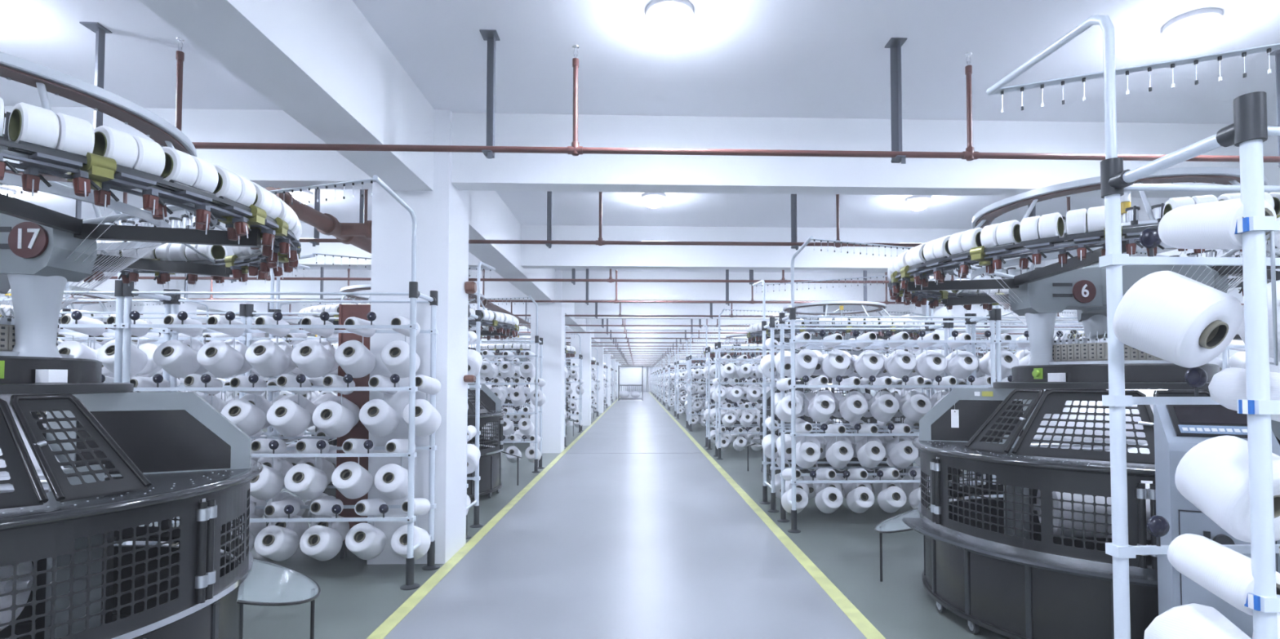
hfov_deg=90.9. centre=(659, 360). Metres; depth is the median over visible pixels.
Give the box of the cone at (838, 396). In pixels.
[833,393,844,417]
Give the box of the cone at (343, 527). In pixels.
[309,515,349,541]
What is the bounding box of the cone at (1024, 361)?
[1017,353,1031,365]
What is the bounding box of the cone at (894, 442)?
[885,435,911,455]
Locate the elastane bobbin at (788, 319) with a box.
[777,319,790,327]
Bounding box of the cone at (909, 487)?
[904,482,929,499]
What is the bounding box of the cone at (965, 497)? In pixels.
[949,485,968,501]
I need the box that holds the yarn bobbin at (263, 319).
[254,315,290,337]
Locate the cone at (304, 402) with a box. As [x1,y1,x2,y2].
[284,394,317,428]
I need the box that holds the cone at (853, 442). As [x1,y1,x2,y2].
[844,432,857,457]
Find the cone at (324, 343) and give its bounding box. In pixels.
[314,338,339,373]
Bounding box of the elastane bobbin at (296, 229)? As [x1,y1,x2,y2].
[287,211,302,239]
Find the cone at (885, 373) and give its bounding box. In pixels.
[876,355,891,377]
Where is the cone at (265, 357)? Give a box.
[244,339,289,377]
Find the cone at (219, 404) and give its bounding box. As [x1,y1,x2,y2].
[202,395,227,413]
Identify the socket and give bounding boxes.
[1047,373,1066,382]
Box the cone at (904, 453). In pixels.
[888,440,918,467]
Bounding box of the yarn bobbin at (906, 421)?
[903,417,919,429]
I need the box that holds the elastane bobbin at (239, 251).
[231,246,253,261]
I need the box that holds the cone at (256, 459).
[251,451,261,461]
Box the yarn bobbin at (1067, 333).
[1053,332,1074,340]
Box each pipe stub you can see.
[463,374,475,382]
[464,281,476,293]
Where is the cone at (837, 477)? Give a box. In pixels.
[834,475,845,497]
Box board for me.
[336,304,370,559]
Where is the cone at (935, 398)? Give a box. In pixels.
[928,391,948,408]
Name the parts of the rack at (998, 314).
post, post, peg rail, peg rail, guide rail, guide arm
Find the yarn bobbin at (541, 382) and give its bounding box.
[533,377,545,386]
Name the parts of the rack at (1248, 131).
guide arm, post, guide rail, peg rail, peg rail, peg rail, post, peg rail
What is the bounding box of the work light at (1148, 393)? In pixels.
[1141,391,1153,395]
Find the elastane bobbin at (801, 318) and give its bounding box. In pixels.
[789,318,804,327]
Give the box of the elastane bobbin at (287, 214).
[277,196,296,230]
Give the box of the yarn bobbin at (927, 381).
[920,377,933,390]
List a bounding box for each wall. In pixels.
[0,301,275,401]
[624,367,648,391]
[849,275,1244,359]
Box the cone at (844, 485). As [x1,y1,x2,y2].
[842,477,848,491]
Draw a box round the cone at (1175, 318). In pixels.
[1112,271,1243,368]
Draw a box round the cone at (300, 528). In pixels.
[267,515,308,543]
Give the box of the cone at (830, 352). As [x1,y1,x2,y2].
[822,349,844,364]
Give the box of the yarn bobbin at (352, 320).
[343,316,376,337]
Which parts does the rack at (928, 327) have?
guide arm, post, post, guide rail, peg rail, peg rail, peg rail, peg rail, peg rail, peg rail, peg rail, guide arm, post, post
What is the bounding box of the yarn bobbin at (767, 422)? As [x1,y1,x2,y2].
[764,417,778,431]
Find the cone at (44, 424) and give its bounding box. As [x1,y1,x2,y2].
[35,411,46,427]
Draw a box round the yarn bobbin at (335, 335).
[318,333,338,343]
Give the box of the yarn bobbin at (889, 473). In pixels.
[878,467,899,479]
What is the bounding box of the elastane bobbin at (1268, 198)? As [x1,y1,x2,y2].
[1217,191,1274,208]
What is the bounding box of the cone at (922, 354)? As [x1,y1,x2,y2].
[913,350,933,375]
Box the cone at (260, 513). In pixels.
[249,494,266,517]
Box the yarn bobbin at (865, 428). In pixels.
[856,423,878,436]
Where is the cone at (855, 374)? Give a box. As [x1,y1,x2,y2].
[848,355,861,377]
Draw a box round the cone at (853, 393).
[838,391,864,408]
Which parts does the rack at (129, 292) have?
post, post, peg rail, peg rail, peg rail, peg rail, peg rail, guide rail, peg rail, peg rail, peg rail, guide arm, post, post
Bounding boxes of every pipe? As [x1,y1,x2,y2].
[69,266,1244,306]
[75,189,1177,250]
[79,22,1279,168]
[92,268,954,284]
[123,302,1059,319]
[201,319,1082,328]
[265,186,570,346]
[265,329,980,340]
[468,338,746,347]
[489,358,666,361]
[492,355,679,360]
[500,338,756,344]
[519,318,1023,334]
[603,343,893,350]
[603,347,703,352]
[604,347,702,355]
[610,351,688,355]
[610,354,685,358]
[621,363,667,365]
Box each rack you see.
[0,180,171,545]
[57,263,310,527]
[79,297,226,401]
[117,174,439,590]
[222,320,318,439]
[234,253,495,539]
[277,297,368,444]
[467,295,544,472]
[468,324,568,448]
[507,333,582,432]
[567,347,599,416]
[603,355,608,408]
[610,360,613,402]
[654,365,662,394]
[657,362,671,399]
[658,361,666,401]
[659,360,674,402]
[662,359,674,404]
[663,357,681,406]
[666,355,684,409]
[668,352,703,411]
[673,349,705,417]
[675,345,704,419]
[684,338,751,429]
[687,333,758,431]
[702,323,797,449]
[713,307,826,459]
[752,275,949,512]
[777,235,996,533]
[797,326,897,388]
[820,309,933,433]
[929,290,1084,396]
[953,323,1030,388]
[970,246,1168,498]
[985,311,1076,375]
[986,14,1279,638]
[1222,288,1244,369]
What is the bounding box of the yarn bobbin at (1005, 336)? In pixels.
[986,333,1011,347]
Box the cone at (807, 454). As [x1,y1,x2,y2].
[795,441,820,468]
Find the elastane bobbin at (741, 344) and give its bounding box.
[741,344,749,349]
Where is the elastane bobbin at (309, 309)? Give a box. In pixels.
[304,306,315,316]
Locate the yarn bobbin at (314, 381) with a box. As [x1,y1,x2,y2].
[307,376,324,391]
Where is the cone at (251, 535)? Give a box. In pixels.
[220,524,253,559]
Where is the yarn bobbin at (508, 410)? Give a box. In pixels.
[502,407,514,415]
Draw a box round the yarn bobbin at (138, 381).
[129,376,169,392]
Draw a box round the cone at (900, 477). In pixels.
[895,475,902,489]
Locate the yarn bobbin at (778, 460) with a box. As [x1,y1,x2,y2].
[776,457,790,470]
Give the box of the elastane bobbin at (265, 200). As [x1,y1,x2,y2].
[251,181,281,219]
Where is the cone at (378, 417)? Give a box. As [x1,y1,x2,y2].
[359,399,399,436]
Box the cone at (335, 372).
[329,344,338,375]
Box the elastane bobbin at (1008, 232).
[980,220,1022,248]
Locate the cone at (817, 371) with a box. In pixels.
[812,350,825,375]
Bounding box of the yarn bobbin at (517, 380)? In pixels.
[514,377,525,386]
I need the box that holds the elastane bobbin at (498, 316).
[492,311,504,322]
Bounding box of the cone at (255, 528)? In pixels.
[231,513,266,542]
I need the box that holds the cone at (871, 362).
[854,351,884,378]
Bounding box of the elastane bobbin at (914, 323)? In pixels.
[911,319,920,328]
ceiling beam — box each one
[0,106,1279,198]
[0,269,911,302]
[69,270,299,323]
[123,302,1078,320]
[137,0,622,364]
[235,318,1009,331]
[290,328,878,337]
[468,343,755,347]
[480,338,745,343]
[493,358,679,359]
[756,197,1176,346]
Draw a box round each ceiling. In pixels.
[0,0,1279,272]
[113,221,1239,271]
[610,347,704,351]
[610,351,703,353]
[615,354,688,355]
[615,355,686,358]
[621,360,676,362]
[621,362,673,363]
[622,363,673,364]
[622,364,667,364]
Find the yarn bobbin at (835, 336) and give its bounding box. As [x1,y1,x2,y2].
[822,333,843,348]
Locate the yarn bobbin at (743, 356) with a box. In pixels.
[737,355,747,362]
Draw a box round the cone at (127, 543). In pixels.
[125,541,155,545]
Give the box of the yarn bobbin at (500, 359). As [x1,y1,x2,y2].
[496,358,504,364]
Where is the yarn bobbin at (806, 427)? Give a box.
[795,422,813,436]
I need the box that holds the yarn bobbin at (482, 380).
[472,378,484,382]
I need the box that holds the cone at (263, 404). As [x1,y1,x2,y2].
[241,394,272,429]
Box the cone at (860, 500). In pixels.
[845,486,875,513]
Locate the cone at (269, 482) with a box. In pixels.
[249,463,284,500]
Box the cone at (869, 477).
[865,472,874,494]
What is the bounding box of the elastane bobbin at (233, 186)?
[210,164,256,206]
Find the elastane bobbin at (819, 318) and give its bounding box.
[818,318,832,324]
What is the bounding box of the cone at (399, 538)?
[391,524,431,559]
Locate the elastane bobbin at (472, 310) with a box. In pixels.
[469,308,476,317]
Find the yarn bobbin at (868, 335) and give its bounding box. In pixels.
[855,331,876,347]
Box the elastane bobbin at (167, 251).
[155,243,188,262]
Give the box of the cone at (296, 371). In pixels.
[290,366,304,375]
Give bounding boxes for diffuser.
[0,191,13,197]
[291,193,310,204]
[644,196,663,208]
[649,7,689,38]
[907,200,928,210]
[1167,18,1217,48]
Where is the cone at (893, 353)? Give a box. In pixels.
[884,349,904,373]
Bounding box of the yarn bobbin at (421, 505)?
[400,497,430,515]
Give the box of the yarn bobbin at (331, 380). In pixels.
[322,373,355,395]
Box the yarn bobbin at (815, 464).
[808,462,817,471]
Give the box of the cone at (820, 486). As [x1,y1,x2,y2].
[815,479,841,495]
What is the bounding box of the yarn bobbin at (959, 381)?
[953,376,966,384]
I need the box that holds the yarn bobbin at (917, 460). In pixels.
[915,457,919,466]
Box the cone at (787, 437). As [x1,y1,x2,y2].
[775,434,797,460]
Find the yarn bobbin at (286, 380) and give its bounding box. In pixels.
[276,373,311,395]
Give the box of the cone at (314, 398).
[311,395,319,426]
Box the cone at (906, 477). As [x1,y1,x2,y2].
[900,475,911,491]
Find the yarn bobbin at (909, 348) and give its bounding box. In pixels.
[904,347,919,351]
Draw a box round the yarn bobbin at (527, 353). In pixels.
[524,351,535,359]
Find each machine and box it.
[0,51,320,638]
[0,288,152,340]
[271,333,338,442]
[297,284,522,498]
[480,332,576,437]
[565,359,595,419]
[670,358,685,408]
[675,354,705,407]
[691,346,738,417]
[702,333,791,435]
[744,301,925,480]
[875,167,1279,638]
[909,333,1015,381]
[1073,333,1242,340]
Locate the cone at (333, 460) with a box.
[321,445,337,468]
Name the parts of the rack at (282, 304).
guide arm, guide rail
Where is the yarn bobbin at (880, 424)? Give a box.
[876,420,893,429]
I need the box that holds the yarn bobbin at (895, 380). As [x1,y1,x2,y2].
[889,376,902,390]
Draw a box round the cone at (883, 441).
[875,432,888,457]
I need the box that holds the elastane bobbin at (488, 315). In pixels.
[480,309,493,320]
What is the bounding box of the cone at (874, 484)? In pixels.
[872,475,889,488]
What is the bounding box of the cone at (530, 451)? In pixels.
[524,445,541,462]
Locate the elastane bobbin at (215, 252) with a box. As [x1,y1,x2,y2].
[185,244,227,261]
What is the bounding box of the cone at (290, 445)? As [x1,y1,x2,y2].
[280,444,295,457]
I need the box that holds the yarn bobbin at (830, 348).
[819,337,833,351]
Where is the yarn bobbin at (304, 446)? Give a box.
[295,438,329,453]
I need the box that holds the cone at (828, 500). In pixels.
[815,486,843,513]
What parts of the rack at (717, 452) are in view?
post, post, guide arm, peg rail, peg rail, peg rail, peg rail, peg rail, guide rail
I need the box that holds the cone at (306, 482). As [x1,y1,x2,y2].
[284,463,327,500]
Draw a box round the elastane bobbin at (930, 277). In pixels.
[928,275,939,294]
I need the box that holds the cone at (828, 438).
[824,432,834,442]
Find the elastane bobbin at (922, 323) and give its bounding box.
[918,320,924,328]
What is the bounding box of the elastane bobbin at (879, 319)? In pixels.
[877,318,892,327]
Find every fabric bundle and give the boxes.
[619,391,629,398]
[631,391,639,398]
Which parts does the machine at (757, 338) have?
cage door, leg panel, cage door, hood door, bed plate, crown, feeder rail, ring rail, hood door, drive motor, cage door, takedown frame, cage door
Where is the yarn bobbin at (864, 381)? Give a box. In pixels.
[860,377,872,390]
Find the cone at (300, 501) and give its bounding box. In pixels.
[269,495,305,518]
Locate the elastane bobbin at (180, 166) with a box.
[156,146,218,192]
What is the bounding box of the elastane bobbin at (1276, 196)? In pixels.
[1269,192,1279,214]
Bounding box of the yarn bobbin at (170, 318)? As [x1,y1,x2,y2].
[163,314,203,337]
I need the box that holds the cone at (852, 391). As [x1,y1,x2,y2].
[852,391,868,413]
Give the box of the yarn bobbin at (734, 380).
[728,377,738,386]
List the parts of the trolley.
panel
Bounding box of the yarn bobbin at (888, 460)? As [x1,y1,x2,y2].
[886,457,902,471]
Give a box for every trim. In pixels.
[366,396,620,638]
[565,453,614,453]
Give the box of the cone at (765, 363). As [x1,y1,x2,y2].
[760,354,780,378]
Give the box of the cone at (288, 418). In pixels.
[266,399,310,437]
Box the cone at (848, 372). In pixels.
[841,350,854,376]
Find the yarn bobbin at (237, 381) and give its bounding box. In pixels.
[230,375,266,395]
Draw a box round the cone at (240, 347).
[223,338,253,374]
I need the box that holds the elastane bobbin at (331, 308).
[324,304,338,315]
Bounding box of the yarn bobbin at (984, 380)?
[968,375,991,388]
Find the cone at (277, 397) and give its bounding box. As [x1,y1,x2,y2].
[270,395,285,404]
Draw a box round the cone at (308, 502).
[302,493,328,523]
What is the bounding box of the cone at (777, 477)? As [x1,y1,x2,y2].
[770,473,786,498]
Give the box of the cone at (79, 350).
[57,340,97,359]
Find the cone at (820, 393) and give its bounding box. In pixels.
[808,391,835,406]
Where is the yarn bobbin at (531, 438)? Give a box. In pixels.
[528,435,540,442]
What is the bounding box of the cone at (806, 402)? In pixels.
[795,390,808,416]
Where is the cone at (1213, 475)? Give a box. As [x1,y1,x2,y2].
[1174,435,1279,542]
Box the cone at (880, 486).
[874,482,902,498]
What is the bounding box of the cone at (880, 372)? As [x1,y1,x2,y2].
[875,359,884,376]
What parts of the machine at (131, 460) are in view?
hood door, door frame, hood door, crown, takedown frame, plate, bed plate, door frame, hood door, drive motor, cage door, feeder rail, ring rail, leg panel, cage door, drive motor, cage door, drive motor, drive motor, drive motor, drive motor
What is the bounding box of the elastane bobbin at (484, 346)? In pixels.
[481,343,488,349]
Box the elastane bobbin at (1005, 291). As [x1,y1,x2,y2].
[997,288,1008,294]
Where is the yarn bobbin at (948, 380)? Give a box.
[933,376,956,391]
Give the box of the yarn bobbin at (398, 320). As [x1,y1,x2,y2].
[390,315,420,337]
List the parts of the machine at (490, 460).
cage door, ring rail, feeder rail, hood door, door frame, hood door, door frame, leg panel, cage door, drive motor, cage door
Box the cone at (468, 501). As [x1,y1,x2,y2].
[466,494,471,514]
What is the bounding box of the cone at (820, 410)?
[808,395,835,422]
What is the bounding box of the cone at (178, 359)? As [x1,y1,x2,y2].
[152,339,200,377]
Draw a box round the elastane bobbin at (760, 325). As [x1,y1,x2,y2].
[758,321,768,330]
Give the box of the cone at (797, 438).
[795,435,804,442]
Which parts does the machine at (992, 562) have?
drive motor, drive motor, drive motor, cage door, drive motor, leg panel, cage door, drive motor, drive motor, hood door, door frame, cage door, ring rail, takedown frame, feeder rail, door frame, hood door, bed plate, drive motor, crown, door frame, hood door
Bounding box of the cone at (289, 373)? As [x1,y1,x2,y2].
[282,371,297,376]
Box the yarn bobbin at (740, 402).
[736,400,743,406]
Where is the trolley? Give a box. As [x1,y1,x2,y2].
[617,365,643,400]
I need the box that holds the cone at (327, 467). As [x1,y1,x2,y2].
[297,457,335,484]
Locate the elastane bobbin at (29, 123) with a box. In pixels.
[8,102,94,155]
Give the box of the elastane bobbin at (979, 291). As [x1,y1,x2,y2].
[975,288,998,294]
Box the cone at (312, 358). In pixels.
[291,339,333,377]
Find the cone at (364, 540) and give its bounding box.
[345,522,386,559]
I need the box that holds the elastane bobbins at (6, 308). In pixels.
[0,305,1238,373]
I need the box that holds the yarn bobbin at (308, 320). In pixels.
[300,315,334,337]
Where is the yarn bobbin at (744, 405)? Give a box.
[739,403,749,410]
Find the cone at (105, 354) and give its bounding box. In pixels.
[96,339,147,377]
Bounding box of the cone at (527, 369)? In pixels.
[520,361,535,378]
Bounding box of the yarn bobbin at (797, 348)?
[795,346,807,351]
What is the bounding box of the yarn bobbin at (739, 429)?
[733,426,742,432]
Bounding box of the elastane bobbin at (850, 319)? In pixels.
[848,318,863,324]
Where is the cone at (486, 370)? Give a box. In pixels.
[480,361,494,378]
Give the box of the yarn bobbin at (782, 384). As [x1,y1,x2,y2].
[776,377,795,391]
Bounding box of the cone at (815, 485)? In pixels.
[813,477,829,492]
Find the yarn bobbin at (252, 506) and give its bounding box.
[242,499,255,517]
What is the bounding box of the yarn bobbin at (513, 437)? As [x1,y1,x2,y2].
[509,434,520,441]
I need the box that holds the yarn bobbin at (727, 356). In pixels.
[721,354,730,362]
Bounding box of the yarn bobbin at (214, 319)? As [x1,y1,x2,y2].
[207,315,244,337]
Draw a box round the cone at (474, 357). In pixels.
[467,349,482,376]
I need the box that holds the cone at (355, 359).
[334,340,376,377]
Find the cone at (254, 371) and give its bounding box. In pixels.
[251,368,260,375]
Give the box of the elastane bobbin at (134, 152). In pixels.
[92,125,165,176]
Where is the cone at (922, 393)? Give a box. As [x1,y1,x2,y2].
[920,392,930,399]
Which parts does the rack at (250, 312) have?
post, post, peg rail, peg rail, peg rail, guide arm, peg rail, peg rail, guide rail, post, post, guide arm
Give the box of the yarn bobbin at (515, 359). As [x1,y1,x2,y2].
[512,358,519,364]
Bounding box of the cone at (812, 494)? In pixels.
[800,475,816,498]
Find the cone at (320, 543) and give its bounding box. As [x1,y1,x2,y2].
[299,525,342,560]
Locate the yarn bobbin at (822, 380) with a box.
[808,375,828,391]
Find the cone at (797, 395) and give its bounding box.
[777,391,803,405]
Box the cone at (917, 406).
[902,394,931,422]
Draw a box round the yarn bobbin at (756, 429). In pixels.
[751,426,759,432]
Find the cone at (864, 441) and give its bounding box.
[855,435,882,453]
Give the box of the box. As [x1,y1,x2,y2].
[35,369,67,382]
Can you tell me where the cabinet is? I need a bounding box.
[1153,404,1279,638]
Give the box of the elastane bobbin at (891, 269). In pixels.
[888,257,896,275]
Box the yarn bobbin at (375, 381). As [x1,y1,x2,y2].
[368,374,399,395]
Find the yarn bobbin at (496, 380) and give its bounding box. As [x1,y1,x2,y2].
[493,377,505,386]
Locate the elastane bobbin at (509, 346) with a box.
[504,343,512,349]
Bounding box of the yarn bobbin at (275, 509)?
[264,499,300,518]
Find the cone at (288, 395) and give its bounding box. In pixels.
[272,394,295,404]
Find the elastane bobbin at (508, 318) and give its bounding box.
[502,312,511,324]
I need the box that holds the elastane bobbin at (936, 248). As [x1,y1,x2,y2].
[923,235,951,262]
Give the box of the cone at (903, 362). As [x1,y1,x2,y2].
[887,351,916,378]
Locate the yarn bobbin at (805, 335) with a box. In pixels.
[795,331,811,347]
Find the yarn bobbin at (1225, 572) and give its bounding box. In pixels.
[1167,533,1279,615]
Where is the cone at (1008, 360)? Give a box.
[986,350,1017,378]
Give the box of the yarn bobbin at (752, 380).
[746,378,756,386]
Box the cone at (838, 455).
[825,440,853,468]
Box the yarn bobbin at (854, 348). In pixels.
[849,337,862,351]
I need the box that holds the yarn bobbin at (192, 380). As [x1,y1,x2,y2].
[183,373,222,395]
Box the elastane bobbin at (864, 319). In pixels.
[862,318,878,327]
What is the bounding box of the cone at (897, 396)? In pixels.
[890,392,902,417]
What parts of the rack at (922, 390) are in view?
guide rail, guide arm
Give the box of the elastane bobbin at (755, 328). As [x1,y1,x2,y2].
[752,322,760,332]
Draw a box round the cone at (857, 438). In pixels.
[852,432,864,457]
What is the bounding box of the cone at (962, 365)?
[947,351,978,378]
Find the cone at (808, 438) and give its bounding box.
[795,435,820,449]
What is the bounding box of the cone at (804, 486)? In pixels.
[785,479,808,495]
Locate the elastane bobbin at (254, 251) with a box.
[249,241,264,257]
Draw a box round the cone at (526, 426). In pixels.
[517,417,533,435]
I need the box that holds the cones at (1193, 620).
[95,280,1279,638]
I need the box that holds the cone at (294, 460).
[282,450,302,466]
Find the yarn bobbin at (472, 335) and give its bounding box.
[468,330,476,344]
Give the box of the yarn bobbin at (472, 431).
[466,425,476,441]
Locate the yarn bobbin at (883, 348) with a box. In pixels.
[876,347,891,351]
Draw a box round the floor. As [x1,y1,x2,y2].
[138,391,1012,638]
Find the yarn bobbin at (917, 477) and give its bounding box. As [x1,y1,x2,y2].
[908,467,929,479]
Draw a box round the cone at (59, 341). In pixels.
[57,338,63,344]
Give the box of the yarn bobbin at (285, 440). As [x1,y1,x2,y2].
[280,431,305,442]
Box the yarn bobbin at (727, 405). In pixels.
[721,402,731,410]
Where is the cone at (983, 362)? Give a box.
[978,349,995,375]
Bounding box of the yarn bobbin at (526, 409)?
[522,406,533,415]
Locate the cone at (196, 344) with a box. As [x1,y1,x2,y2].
[182,338,208,374]
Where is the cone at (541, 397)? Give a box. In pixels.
[529,389,546,406]
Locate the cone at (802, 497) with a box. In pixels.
[781,487,808,513]
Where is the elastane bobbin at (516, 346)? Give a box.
[512,343,520,349]
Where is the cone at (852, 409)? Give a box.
[839,395,867,422]
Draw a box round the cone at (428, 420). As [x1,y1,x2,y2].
[402,399,441,436]
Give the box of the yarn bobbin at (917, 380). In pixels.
[902,375,924,391]
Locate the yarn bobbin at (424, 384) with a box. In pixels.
[415,374,440,395]
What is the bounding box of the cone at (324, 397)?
[312,393,336,406]
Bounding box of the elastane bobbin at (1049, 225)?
[1019,212,1064,241]
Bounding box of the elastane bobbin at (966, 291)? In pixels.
[950,279,977,293]
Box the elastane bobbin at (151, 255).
[121,247,156,258]
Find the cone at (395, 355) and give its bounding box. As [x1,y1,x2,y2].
[381,340,420,377]
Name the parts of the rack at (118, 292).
peg rail, guide arm, peg rail, post, post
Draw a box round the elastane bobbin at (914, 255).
[905,242,926,268]
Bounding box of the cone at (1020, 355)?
[1015,350,1030,361]
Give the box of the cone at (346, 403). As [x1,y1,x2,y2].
[326,395,359,426]
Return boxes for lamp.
[0,186,16,197]
[288,190,312,204]
[641,192,665,208]
[645,0,693,38]
[839,305,844,310]
[905,195,930,210]
[1120,191,1130,214]
[1162,8,1222,48]
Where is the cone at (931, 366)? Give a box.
[916,351,946,378]
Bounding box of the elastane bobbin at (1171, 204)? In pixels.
[1162,195,1217,217]
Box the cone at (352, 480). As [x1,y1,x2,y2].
[331,461,373,498]
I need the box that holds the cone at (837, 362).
[822,350,849,378]
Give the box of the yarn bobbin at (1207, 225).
[1158,198,1276,249]
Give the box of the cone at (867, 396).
[861,392,872,417]
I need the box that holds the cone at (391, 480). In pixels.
[373,463,408,499]
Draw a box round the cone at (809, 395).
[804,391,815,417]
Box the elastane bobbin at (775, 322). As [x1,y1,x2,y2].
[767,320,778,329]
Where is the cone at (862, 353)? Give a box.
[853,350,874,371]
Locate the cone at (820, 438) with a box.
[812,432,827,459]
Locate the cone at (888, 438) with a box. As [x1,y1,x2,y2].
[882,432,893,457]
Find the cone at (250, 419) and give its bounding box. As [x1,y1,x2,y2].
[221,399,266,436]
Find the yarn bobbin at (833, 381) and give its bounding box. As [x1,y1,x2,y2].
[831,378,844,390]
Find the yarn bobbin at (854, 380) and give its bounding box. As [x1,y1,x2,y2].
[840,376,861,391]
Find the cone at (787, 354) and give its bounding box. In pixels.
[774,351,791,376]
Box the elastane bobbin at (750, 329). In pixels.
[748,324,754,333]
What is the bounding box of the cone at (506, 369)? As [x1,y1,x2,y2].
[498,361,515,378]
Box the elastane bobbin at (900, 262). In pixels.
[893,249,908,272]
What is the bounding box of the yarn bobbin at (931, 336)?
[916,332,940,348]
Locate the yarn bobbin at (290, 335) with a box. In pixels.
[282,333,306,345]
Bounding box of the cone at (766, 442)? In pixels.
[761,434,780,458]
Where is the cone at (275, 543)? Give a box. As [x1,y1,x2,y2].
[253,525,298,561]
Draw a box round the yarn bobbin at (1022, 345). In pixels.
[1016,335,1030,348]
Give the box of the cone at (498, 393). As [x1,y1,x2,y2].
[492,389,505,405]
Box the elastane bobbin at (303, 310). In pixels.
[299,307,306,317]
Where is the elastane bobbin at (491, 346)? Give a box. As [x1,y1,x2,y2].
[488,343,496,349]
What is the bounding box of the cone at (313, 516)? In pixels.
[307,495,336,522]
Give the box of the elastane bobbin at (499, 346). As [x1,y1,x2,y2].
[495,343,504,349]
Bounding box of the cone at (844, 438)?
[825,435,852,451]
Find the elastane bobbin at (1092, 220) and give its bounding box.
[1066,205,1105,235]
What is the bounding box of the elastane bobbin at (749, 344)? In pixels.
[749,344,756,349]
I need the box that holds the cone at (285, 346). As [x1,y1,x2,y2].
[270,337,297,374]
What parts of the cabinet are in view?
turn knob, door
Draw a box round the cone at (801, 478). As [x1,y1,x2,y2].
[785,476,809,495]
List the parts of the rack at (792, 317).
post, post, guide arm, peg rail, peg rail, guide rail, peg rail, peg rail, peg rail, peg rail, peg rail, peg rail, post, post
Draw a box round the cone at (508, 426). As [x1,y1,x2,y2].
[497,417,514,435]
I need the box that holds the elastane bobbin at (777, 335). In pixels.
[773,333,780,337]
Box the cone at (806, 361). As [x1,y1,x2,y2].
[795,350,817,377]
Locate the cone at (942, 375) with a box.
[938,355,949,377]
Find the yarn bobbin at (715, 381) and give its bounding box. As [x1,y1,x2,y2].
[712,377,721,386]
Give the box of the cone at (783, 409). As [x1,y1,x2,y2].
[775,395,802,422]
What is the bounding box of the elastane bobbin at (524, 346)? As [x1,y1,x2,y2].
[521,343,529,349]
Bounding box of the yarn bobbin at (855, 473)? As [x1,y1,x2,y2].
[847,467,867,479]
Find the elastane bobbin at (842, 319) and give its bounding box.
[833,318,847,324]
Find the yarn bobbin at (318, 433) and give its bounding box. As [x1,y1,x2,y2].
[315,429,328,440]
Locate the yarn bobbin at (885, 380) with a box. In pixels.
[870,376,892,391]
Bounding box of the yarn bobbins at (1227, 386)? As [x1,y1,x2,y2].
[57,217,1279,554]
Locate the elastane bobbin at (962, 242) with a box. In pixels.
[947,227,982,256]
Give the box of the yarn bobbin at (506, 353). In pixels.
[502,351,514,359]
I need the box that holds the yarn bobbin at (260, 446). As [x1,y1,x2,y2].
[251,438,286,453]
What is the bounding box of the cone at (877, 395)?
[867,391,892,412]
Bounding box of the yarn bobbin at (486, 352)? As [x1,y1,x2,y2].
[482,350,494,359]
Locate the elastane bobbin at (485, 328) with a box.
[482,325,488,330]
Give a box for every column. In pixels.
[142,273,196,379]
[366,109,469,564]
[529,270,564,453]
[570,319,591,426]
[591,338,603,413]
[603,347,610,405]
[610,354,615,401]
[615,358,618,398]
[618,360,621,392]
[909,303,951,398]
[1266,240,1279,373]
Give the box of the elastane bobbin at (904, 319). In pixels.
[902,318,913,328]
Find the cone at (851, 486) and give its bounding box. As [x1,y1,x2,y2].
[844,483,871,496]
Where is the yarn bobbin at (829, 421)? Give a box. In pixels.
[820,418,835,425]
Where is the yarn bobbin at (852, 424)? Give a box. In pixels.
[848,419,865,426]
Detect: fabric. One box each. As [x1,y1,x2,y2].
[0,395,66,631]
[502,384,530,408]
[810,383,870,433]
[1032,390,1154,540]
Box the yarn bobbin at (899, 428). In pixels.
[888,423,911,436]
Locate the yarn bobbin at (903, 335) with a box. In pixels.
[887,331,909,347]
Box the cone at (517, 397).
[509,388,526,406]
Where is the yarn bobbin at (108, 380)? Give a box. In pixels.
[102,376,122,382]
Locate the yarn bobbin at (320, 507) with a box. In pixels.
[310,498,343,515]
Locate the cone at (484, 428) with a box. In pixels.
[482,422,494,435]
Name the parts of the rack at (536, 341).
guide rail, peg rail, peg rail, peg rail, peg rail, peg rail, peg rail, peg rail, guide arm, post, post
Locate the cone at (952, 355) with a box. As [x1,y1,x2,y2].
[943,350,963,376]
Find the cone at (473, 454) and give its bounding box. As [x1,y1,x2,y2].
[466,444,480,474]
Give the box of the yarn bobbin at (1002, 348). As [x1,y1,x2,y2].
[995,347,1009,351]
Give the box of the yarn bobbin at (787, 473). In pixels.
[782,468,801,480]
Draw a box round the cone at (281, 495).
[263,491,293,518]
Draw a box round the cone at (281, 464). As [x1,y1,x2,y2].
[257,457,293,487]
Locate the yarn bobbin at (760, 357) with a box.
[755,355,762,362]
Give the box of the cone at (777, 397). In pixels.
[774,392,786,414]
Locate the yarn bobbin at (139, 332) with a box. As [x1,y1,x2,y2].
[106,314,149,337]
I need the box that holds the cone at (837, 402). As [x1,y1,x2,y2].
[820,390,839,415]
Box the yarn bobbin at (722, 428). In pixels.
[716,426,725,433]
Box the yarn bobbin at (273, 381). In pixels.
[266,377,278,392]
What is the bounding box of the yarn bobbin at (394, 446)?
[385,439,415,453]
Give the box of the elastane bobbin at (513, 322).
[509,314,516,324]
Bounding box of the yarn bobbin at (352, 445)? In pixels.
[342,438,373,453]
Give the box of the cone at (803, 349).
[800,349,817,358]
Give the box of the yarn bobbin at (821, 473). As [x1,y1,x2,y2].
[815,468,835,479]
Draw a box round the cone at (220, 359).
[196,340,244,377]
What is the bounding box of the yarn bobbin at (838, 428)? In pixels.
[825,423,845,436]
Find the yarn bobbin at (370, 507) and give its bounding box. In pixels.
[354,498,386,515]

